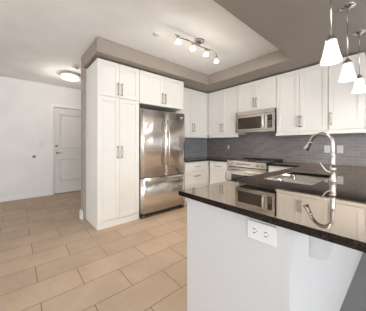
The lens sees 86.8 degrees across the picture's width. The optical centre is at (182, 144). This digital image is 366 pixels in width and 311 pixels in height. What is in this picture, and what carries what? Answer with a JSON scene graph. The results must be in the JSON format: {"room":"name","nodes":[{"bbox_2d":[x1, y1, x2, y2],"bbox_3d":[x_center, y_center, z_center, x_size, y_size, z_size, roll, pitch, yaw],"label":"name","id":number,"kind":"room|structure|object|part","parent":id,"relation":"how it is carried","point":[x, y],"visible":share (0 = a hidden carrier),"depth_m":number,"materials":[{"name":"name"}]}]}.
{"room":"kitchen","nodes":[
{"label":"kitchen","id":0,"kind":"room"},
{"bbox_2d":[0,76,80,196],"bbox_3d":[-3.578,-0.119,4.359,7.490,2.648,0.100,0,0,-41],"label":"wall","id":1,"kind":"structure","parent":0,"point":[25,106],"depth_m":4.35,"materials":[{"name":"paint"}]},
{"bbox_2d":[0,191,50,201],"bbox_3d":[-4.734,1.155,3.284,4.135,0.100,0.015,0,0,-41],"label":"baseboard","id":2,"kind":"structure","parent":1,"relation":"attached to","point":[39,194],"depth_m":4.31,"materials":[{"name":"paint"}]},
{"bbox_2d":[51,104,80,194],"bbox_3d":[-2.809,0.113,5.014,1.040,2.185,0.116,0,0,-41],"label":"trim","id":3,"kind":"structure","parent":1,"relation":"attached to","point":[52,105],"depth_m":4.65,"materials":[{"name":"paint"}]},
{"bbox_2d":[54,107,80,193],"bbox_3d":[-2.811,0.141,5.016,0.903,2.104,0.119,0,0,-43],"label":"door","id":4,"kind":"structure","parent":1,"relation":"in","point":[67,122],"depth_m":4.90,"materials":[{"name":"paint"}]},
{"bbox_2d":[81,68,86,218],"bbox_3d":[-0.530,-0.020,4.136,2.970,2.450,0.110,0,0,-41],"label":"wall partition","id":5,"kind":"structure","parent":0,"point":[83,70],"depth_m":3.14,"materials":[{"name":"beige paint"}]},
{"bbox_2d":[79,209,82,219],"bbox_3d":[-1.143,1.135,3.614,1.402,0.140,0.142,0,0,-41],"label":"baseboard","id":6,"kind":"structure","parent":5,"relation":"attached to","point":[80,211],"depth_m":3.13,"materials":[{"name":"paint"}]},
{"bbox_2d":[139,70,183,111],"bbox_3d":[-0.524,-0.950,3.654,0.950,0.541,0.623,0,0,-41],"label":"upper cabinet","id":7,"kind":"object","parent":5,"relation":"attached to","point":[156,92],"visible":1,"depth_m":3.43,"materials":[{"name":"paint"}]},
{"bbox_3d":[-0.531,-0.951,3.300,0.470,0.535,0.020,0,0,-41],"label":"door","id":8,"kind":"part","parent":7,"relation":"part of","materials":[{"name":"paint"}]},
{"bbox_3d":[-0.172,-0.951,3.610,0.470,0.535,0.020,0,0,-41],"label":"door","id":9,"kind":"part","parent":7,"relation":"part of","materials":[{"name":"paint"}]},
{"bbox_2d":[172,87,208,137],"bbox_3d":[0.251,-0.688,4.495,1.312,1.065,0.365,0,0,-41],"label":"upper cabinet","id":10,"kind":"object","parent":5,"relation":"attached to","point":[195,110],"visible":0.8,"depth_m":4.35,"materials":[{"name":"paint"}]},
{"bbox_3d":[0.028,-0.720,4.124,0.482,0.996,0.020,0,0,-41],"label":"door","id":11,"kind":"part","parent":10,"relation":"part of","materials":[{"name":"paint"}]},
{"bbox_3d":[0.203,-0.187,4.271,0.946,0.064,0.086,0,0,-41],"label":"light rail","id":12,"kind":"part","parent":10,"relation":"part of","materials":[{"name":"paint"}]},
{"bbox_3d":[0.398,-0.720,4.444,0.489,0.996,0.020,0,0,-41],"label":"door","id":13,"kind":"part","parent":10,"relation":"part of","materials":[{"name":"paint"}]},
{"bbox_2d":[185,138,206,157],"bbox_3d":[0.133,0.055,4.630,1.299,0.580,0.010,0,0,-41],"label":"backsplash","id":14,"kind":"structure","parent":5,"relation":"attached to","point":[194,147],"depth_m":4.78,"materials":[{"name":"grey tile"}]},
{"bbox_2d":[0,0,274,89],"bbox_3d":[-0.573,-1.493,0.884,7.490,0.100,9.288,0,0,-41],"label":"ceiling","id":15,"kind":"structure","parent":0,"point":[41,40],"depth_m":2.53,"materials":[{"name":"paint"}]},
{"bbox_2d":[60,72,79,80],"bbox_3d":[-2.314,-1.393,3.975,0.348,0.100,0.348,0,0,-41],"label":"flush ceiling light","id":16,"kind":"object","parent":15,"relation":"attached to","point":[68,76],"visible":1,"depth_m":3.88,"materials":[{"name":"glass"}]},
{"bbox_2d":[175,34,218,62],"bbox_3d":[0.237,-1.353,2.690,0.846,0.180,0.124,0,0,-41],"label":"track light","id":17,"kind":"object","parent":15,"relation":"attached to","point":[198,41],"visible":1,"depth_m":2.64,"materials":[{"name":"white glass"}]},
{"bbox_2d":[175,35,180,43],"bbox_3d":[-0.063,-1.338,2.451,0.074,0.098,0.074,0,0,-41],"label":"shade","id":18,"kind":"object","parent":17,"relation":"attached to","point":[177,41],"depth_m":2.44,"materials":[{"name":"white glass"}]},
{"bbox_2d":[190,43,195,50],"bbox_3d":[0.132,-1.328,2.599,0.074,0.098,0.074,0,0,-41],"label":"shade","id":19,"kind":"object","parent":17,"relation":"attached to","point":[192,48],"depth_m":2.59,"materials":[{"name":"white glass"}]},
{"bbox_2d":[204,0,278,50],"bbox_3d":[-0.971,-1.437,0.756,6.520,0.012,0.215,0,0,-41],"label":"trim","id":20,"kind":"structure","parent":15,"relation":"attached to","point":[213,3],"depth_m":2.27,"materials":[{"name":"paint"}]},
{"bbox_2d":[0,191,365,310],"bbox_3d":[-0.573,1.254,0.884,7.490,0.103,9.288,0,0,-41],"label":"floor","id":21,"kind":"structure","parent":0,"point":[52,259],"depth_m":1.98,"materials":[{"name":"tile"}]},
{"bbox_2d":[86,58,138,230],"bbox_3d":[-1.131,-0.007,3.130,0.648,2.425,0.623,0,0,-41],"label":"pantry cabinet","id":22,"kind":"object","parent":21,"relation":"on","point":[112,89],"visible":1,"depth_m":2.89,"materials":[{"name":"paint"}]},
{"bbox_3d":[-1.082,-0.963,2.823,0.313,0.511,0.020,0,0,-41],"label":"door","id":23,"kind":"part","parent":22,"relation":"part of","materials":[{"name":"paint"}]},
{"bbox_3d":[-1.082,0.200,2.823,0.313,1.796,0.020,0,0,-41],"label":"door","id":24,"kind":"part","parent":22,"relation":"part of","materials":[{"name":"paint"}]},
{"bbox_3d":[-0.838,-0.963,3.034,0.324,0.511,0.020,0,0,-41],"label":"door","id":25,"kind":"part","parent":22,"relation":"part of","materials":[{"name":"paint"}]},
{"bbox_3d":[-0.838,0.200,3.034,0.324,1.796,0.020,0,0,-41],"label":"door","id":26,"kind":"part","parent":22,"relation":"part of","materials":[{"name":"paint"}]},
{"bbox_2d":[139,108,184,218],"bbox_3d":[-0.487,0.305,3.613,0.936,1.800,0.718,0,0,-41],"label":"refrigerator","id":27,"kind":"object","parent":21,"relation":"on","point":[161,133],"visible":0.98,"depth_m":3.31,"materials":[{"name":"grey metal"}]},
{"bbox_3d":[-0.509,-0.020,3.276,0.462,1.120,0.090,0,0,-41],"label":"door","id":28,"kind":"part","parent":27,"relation":"part of","materials":[{"name":"silver metal"}]},
{"bbox_3d":[-0.329,0.838,3.431,0.936,0.565,0.090,0,0,-41],"label":"freezer drawer","id":29,"kind":"part","parent":27,"relation":"part of","materials":[{"name":"silver metal"}]},
{"bbox_3d":[-0.289,0.593,3.384,0.817,0.028,0.081,0,0,-41],"label":"handle","id":30,"kind":"part","parent":27,"relation":"part of","materials":[{"name":"silver metal"}]},
{"bbox_3d":[-0.308,-0.030,3.341,0.028,0.808,0.073,0,0,-41],"label":"handle","id":31,"kind":"part","parent":27,"relation":"part of","materials":[{"name":"silver metal"}]},
{"bbox_3d":[-0.248,-0.030,3.393,0.028,0.808,0.073,0,0,-41],"label":"handle","id":32,"kind":"part","parent":27,"relation":"part of","materials":[{"name":"silver metal"}]},
{"bbox_3d":[-0.152,-0.020,3.584,0.468,1.120,0.090,0,0,-41],"label":"door","id":33,"kind":"part","parent":27,"relation":"part of","materials":[{"name":"silver metal"}]},
{"bbox_2d":[183,161,209,205],"bbox_3d":[0.345,0.774,4.374,1.296,0.862,0.651,0,0,-41],"label":"base cabinet","id":34,"kind":"object","parent":21,"relation":"on","point":[197,174],"visible":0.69,"depth_m":3.93,"materials":[{"name":"paint"}]},
{"bbox_3d":[0.283,0.957,3.954,0.645,0.276,0.020,0,0,-41],"label":"drawer","id":35,"kind":"part","parent":34,"relation":"part of","materials":[{"name":"paint"}]},
{"bbox_3d":[0.283,0.675,3.954,0.645,0.272,0.020,0,0,-41],"label":"drawer","id":36,"kind":"part","parent":34,"relation":"part of","materials":[{"name":"paint"}]},
{"bbox_3d":[0.283,0.442,3.954,0.645,0.179,0.020,0,0,-41],"label":"drawer","id":37,"kind":"part","parent":34,"relation":"part of","materials":[{"name":"paint"}]},
{"bbox_2d":[185,157,238,161],"bbox_3d":[0.502,0.323,4.202,1.301,0.032,1.117,0,0,-41],"label":"countertop","id":38,"kind":"structure","parent":34,"relation":"on","point":[192,159],"depth_m":4.08,"materials":[{"name":"black stone"}]},
{"bbox_2d":[210,161,226,183],"bbox_3d":[0.942,0.774,4.178,0.658,0.862,0.492,0,0,-41],"label":"base cabinet","id":39,"kind":"object","parent":21,"relation":"on","point":[218,170],"visible":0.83,"depth_m":4.00,"materials":[{"name":"paint"}]},
{"bbox_3d":[0.736,0.442,3.987,0.020,0.179,0.464,0,0,-41],"label":"drawer","id":40,"kind":"part","parent":39,"relation":"part of","materials":[{"name":"paint"}]},
{"bbox_3d":[0.736,0.817,3.987,0.020,0.556,0.464,0,0,-41],"label":"door","id":41,"kind":"part","parent":39,"relation":"part of","materials":[{"name":"paint"}]},
{"bbox_2d":[227,157,282,180],"bbox_3d":[1.340,0.736,3.669,0.730,0.938,0.779,0,0,-41],"label":"range","id":42,"kind":"object","parent":21,"relation":"on","point":[247,166],"visible":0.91,"depth_m":3.52,"materials":[{"name":"grey metal"}]},
{"bbox_3d":[1.087,0.477,3.450,0.060,0.029,0.659,0,0,-41],"label":"handle","id":43,"kind":"part","parent":42,"relation":"part of","materials":[{"name":"silver metal"}]},
{"bbox_3d":[1.128,0.695,3.485,0.054,0.550,0.779,0,0,-41],"label":"oven door","id":44,"kind":"part","parent":42,"relation":"part of","materials":[{"name":"silver metal"}]},
{"bbox_3d":[1.125,0.350,3.483,0.067,0.115,0.779,0,0,-41],"label":"control panel","id":45,"kind":"part","parent":42,"relation":"part of","materials":[{"name":"silver metal"}]},
{"bbox_2d":[231,158,282,162],"bbox_3d":[1.379,0.300,3.702,0.623,0.016,0.779,0,0,-41],"label":"cooktop","id":46,"kind":"object","parent":42,"relation":"in","point":[260,160],"depth_m":3.60,"materials":[{"name":"grey metal"}]},
{"bbox_3d":[1.591,0.280,3.886,0.061,0.026,0.775,0,0,-41],"label":"trim","id":47,"kind":"part","parent":42,"relation":"part of","materials":[{"name":"grey plastic"}]},
{"bbox_2d":[187,174,362,310],"bbox_3d":[1.324,0.772,2.020,2.905,0.865,0.683,0,0,-41],"label":"base cabinet","id":48,"kind":"object","parent":21,"relation":"on","point":[228,269],"visible":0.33,"depth_m":1.04,"materials":[{"name":"paint"}]},
{"bbox_3d":[0.245,0.772,1.061,0.019,0.865,0.645,0,0,-41],"label":"panel","id":49,"kind":"part","parent":48,"relation":"part of","materials":[{"name":"paint"}]},
{"bbox_2d":[248,219,275,246],"bbox_3d":[0.362,0.405,0.896,0.018,0.086,0.132,0,0,-41],"label":"power outlet","id":50,"kind":"object","parent":48,"relation":"attached to","point":[259,231],"visible":1,"depth_m":0.89,"materials":[{"name":"white plastic"}]},
{"bbox_2d":[251,225,258,235],"bbox_3d":[0.339,0.405,0.912,0.002,0.039,0.039,0,0,-41],"label":"socket","id":51,"kind":"object","parent":50,"relation":"attached to","point":[254,228],"depth_m":0.91,"materials":[{"name":"white plastic"}]},
{"bbox_2d":[262,229,270,240],"bbox_3d":[0.375,0.405,0.871,0.002,0.039,0.039,0,0,-41],"label":"socket","id":52,"kind":"object","parent":50,"relation":"attached to","point":[266,233],"depth_m":0.87,"materials":[{"name":"white plastic"}]},
{"bbox_2d":[178,161,365,252],"bbox_3d":[1.240,0.323,2.087,2.952,0.032,1.475,0,0,-41],"label":"countertop","id":53,"kind":"structure","parent":48,"relation":"on","point":[334,212],"depth_m":1.09,"materials":[{"name":"black stone"}]},
{"bbox_2d":[274,175,326,184],"bbox_3d":[1.117,0.427,1.842,0.692,0.176,0.367,0,0,-41],"label":"sink","id":54,"kind":"object","parent":53,"relation":"in","point":[308,180],"visible":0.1,"depth_m":2.01,"materials":[{"name":"metal"}]},
{"bbox_3d":[0.986,0.427,1.728,0.344,0.176,0.367,0,0,-41],"label":"bowl","id":55,"kind":"part","parent":54,"relation":"part of","materials":[{"name":"metal"}]},
{"bbox_3d":[1.256,0.427,1.962,0.324,0.176,0.367,0,0,-41],"label":"bowl","id":56,"kind":"part","parent":54,"relation":"part of","materials":[{"name":"metal"}]},
{"bbox_2d":[303,132,336,181],"bbox_3d":[1.184,0.097,1.706,0.099,0.419,0.279,0,0,-25],"label":"kitchen faucet","id":57,"kind":"object","parent":53,"relation":"on","point":[332,169],"visible":1,"depth_m":1.61,"materials":[{"name":"silver metal"}]},
{"bbox_3d":[1.210,0.046,1.694,0.040,0.317,0.215,0,0,-25],"label":"spout","id":58,"kind":"part","parent":57,"relation":"part of","materials":[{"name":"silver metal"}]},
{"bbox_2d":[310,236,335,259],"bbox_3d":[0.730,0.450,0.914,0.070,0.218,0.210,0,0,-41],"label":"corbel","id":59,"kind":"object","parent":48,"relation":"attached to","point":[320,249],"visible":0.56,"depth_m":0.94,"materials":[{"name":"paint"}]},
{"bbox_3d":[1.549,0.772,1.775,2.885,0.865,0.019,0,0,-41],"label":"panel","id":60,"kind":"part","parent":48,"relation":"part of","materials":[{"name":"paint"}]},
{"bbox_2d":[269,166,292,171],"bbox_3d":[1.793,0.774,3.195,0.658,0.862,0.507,0,0,-41],"label":"base cabinet","id":61,"kind":"object","parent":21,"relation":"on","point":[271,168],"visible":0.02,"depth_m":3.10,"materials":[{"name":"paint"}]},
{"bbox_2d":[81,0,365,92],"bbox_3d":[0.534,-1.343,2.432,3.590,0.197,4.080,0,0,-41],"label":"ceiling","id":62,"kind":"structure","parent":0,"point":[300,29],"depth_m":2.40,"materials":[{"name":"beige paint"}]},
{"bbox_2d":[320,0,342,65],"bbox_3d":[1.044,-0.914,1.366,0.128,0.661,0.128,0,0,-41],"label":"pendant light","id":63,"kind":"object","parent":62,"relation":"hanging from","point":[331,55],"visible":1,"depth_m":1.34,"materials":[{"name":"white glass"}]},
{"bbox_3d":[1.044,-0.998,1.366,0.010,0.435,0.010,0,0,-41],"label":"rod","id":64,"kind":"part","parent":63,"relation":"part of","materials":[{"name":"silver metal"}]},
{"bbox_3d":[1.044,-0.656,1.366,0.128,0.145,0.128,0,0,-41],"label":"lamp shade","id":65,"kind":"part","parent":63,"relation":"part of","materials":[{"name":"white glass"}]},
{"bbox_2d":[338,2,356,81],"bbox_3d":[1.484,-0.914,1.746,0.128,0.661,0.128,0,0,-41],"label":"pendant light","id":66,"kind":"object","parent":62,"relation":"hanging from","point":[347,74],"visible":1,"depth_m":1.73,"materials":[{"name":"white glass"}]},
{"bbox_3d":[1.484,-0.998,1.746,0.010,0.435,0.010,0,0,-41],"label":"rod","id":67,"kind":"part","parent":66,"relation":"part of","materials":[{"name":"silver metal"}]},
{"bbox_3d":[1.484,-0.656,1.746,0.128,0.145,0.128,0,0,-41],"label":"lamp shade","id":68,"kind":"part","parent":66,"relation":"part of","materials":[{"name":"white glass"}]},
{"bbox_2d":[352,29,365,93],"bbox_3d":[1.953,-0.914,2.145,0.128,0.661,0.128,0,0,-41],"label":"pendant light","id":69,"kind":"object","parent":62,"relation":"hanging from","point":[359,85],"visible":0.95,"depth_m":2.12,"materials":[{"name":"white glass"}]},
{"bbox_3d":[1.953,-0.656,2.145,0.128,0.145,0.128,0,0,-41],"label":"lamp shade","id":70,"kind":"part","parent":69,"relation":"part of","materials":[{"name":"white glass"}]},
{"bbox_3d":[1.953,-0.998,2.145,0.010,0.435,0.010,0,0,-41],"label":"rod","id":71,"kind":"part","parent":69,"relation":"part of","materials":[{"name":"silver metal"}]},
{"bbox_3d":[2.229,-0.119,3.308,0.120,2.648,9.088,0,0,-41],"label":"wall","id":72,"kind":"structure","parent":0,"visible":0},
{"bbox_2d":[208,86,245,137],"bbox_3d":[0.969,-0.688,4.390,0.366,1.065,0.803,0,0,-41],"label":"upper cabinet","id":73,"kind":"object","parent":72,"relation":"attached to","point":[222,104],"visible":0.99,"depth_m":4.26,"materials":[{"name":"paint"}]},
{"bbox_3d":[0.738,-0.720,4.452,0.020,0.996,0.398,0,0,-41],"label":"door","id":74,"kind":"part","parent":73,"relation":"part of","materials":[{"name":"paint"}]},
{"bbox_3d":[0.877,-0.187,4.285,0.086,0.064,0.765,0,0,-41],"label":"light rail","id":75,"kind":"part","parent":73,"relation":"part of","materials":[{"name":"paint"}]},
{"bbox_3d":[0.999,-0.720,4.150,0.020,0.996,0.393,0,0,-41],"label":"door","id":76,"kind":"part","parent":73,"relation":"part of","materials":[{"name":"paint"}]},
{"bbox_2d":[238,76,276,111],"bbox_3d":[1.489,-0.936,3.790,0.366,0.568,0.781,0,0,-41],"label":"upper cabinet","id":77,"kind":"object","parent":72,"relation":"attached to","point":[259,94],"visible":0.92,"depth_m":3.65,"materials":[{"name":"paint"}]},
{"bbox_3d":[1.258,-0.938,3.849,0.020,0.561,0.383,0,0,-41],"label":"door","id":78,"kind":"part","parent":77,"relation":"part of","materials":[{"name":"paint"}]},
{"bbox_2d":[235,107,276,133],"bbox_3d":[1.449,-0.443,3.755,0.451,0.410,0.778,0,0,-41],"label":"microwave","id":79,"kind":"object","parent":77,"relation":"attached to","point":[261,120],"visible":0.98,"depth_m":3.60,"materials":[{"name":"grey metal"}]},
{"bbox_3d":[1.286,-0.421,3.704,0.022,0.297,0.641,0,0,-41],"label":"door","id":80,"kind":"part","parent":79,"relation":"part of","materials":[{"name":"silver metal"}]},
{"bbox_3d":[1.330,-0.254,3.652,0.022,0.032,0.778,0,0,-41],"label":"trim","id":81,"kind":"part","parent":79,"relation":"part of","materials":[{"name":"silver metal"}]},
{"bbox_3d":[1.541,-0.421,3.409,0.022,0.297,0.135,0,0,-41],"label":"control panel","id":82,"kind":"part","parent":79,"relation":"part of","materials":[{"name":"silver metal"}]},
{"bbox_3d":[1.513,-0.938,3.555,0.020,0.561,0.388,0,0,-41],"label":"door","id":83,"kind":"part","parent":77,"relation":"part of","materials":[{"name":"paint"}]},
{"bbox_2d":[207,132,365,165],"bbox_3d":[1.633,0.055,3.897,0.010,0.580,3.079,0,0,-41],"label":"backsplash","id":84,"kind":"structure","parent":72,"relation":"attached to","point":[257,145],"depth_m":3.52,"materials":[{"name":"grey tile"}]},
{"bbox_2d":[276,64,328,135],"bbox_3d":[1.990,-0.688,3.211,0.366,1.065,0.742,0,0,-41],"label":"upper cabinet","id":85,"kind":"object","parent":72,"relation":"attached to","point":[302,94],"visible":0.94,"depth_m":3.08,"materials":[{"name":"paint"}]},
{"bbox_3d":[1.765,-0.720,3.263,0.020,0.996,0.363,0,0,-41],"label":"door","id":86,"kind":"part","parent":85,"relation":"part of","materials":[{"name":"paint"}]},
{"bbox_3d":[1.885,-0.187,3.120,0.086,0.064,0.742,0,0,-41],"label":"light rail","id":87,"kind":"part","parent":85,"relation":"part of","materials":[{"name":"paint"}]},
{"bbox_3d":[2.007,-0.720,2.983,0.020,0.996,0.369,0,0,-41],"label":"door","id":88,"kind":"part","parent":85,"relation":"part of","materials":[{"name":"paint"}]},
{"bbox_2d":[324,146,329,152],"bbox_3d":[2.309,0.070,3.101,0.008,0.115,0.075,0,0,-41],"label":"power outlet","id":89,"kind":"object","parent":72,"relation":"attached to","point":[326,148],"visible":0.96,"depth_m":3.10,"materials":[{"name":"white plastic"}]},
{"bbox_2d":[337,145,342,152],"bbox_3d":[2.416,0.070,2.978,0.008,0.118,0.078,0,0,-41],"label":"light switch","id":90,"kind":"object","parent":72,"relation":"attached to","point":[339,147],"visible":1,"depth_m":2.98,"materials":[{"name":"white plastic"}]},
{"bbox_2d":[328,52,365,133],"bbox_3d":[2.373,-0.688,2.767,0.366,1.065,0.422,0,0,-41],"label":"upper cabinet","id":91,"kind":"object","parent":72,"relation":"attached to","point":[347,110],"visible":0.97,"depth_m":2.68,"materials":[{"name":"paint"}]},
{"bbox_3d":[2.373,-0.187,2.767,0.361,0.064,0.422,0,0,-41],"label":"light rail","id":92,"kind":"part","parent":91,"relation":"part of","materials":[{"name":"paint"}]}
]}

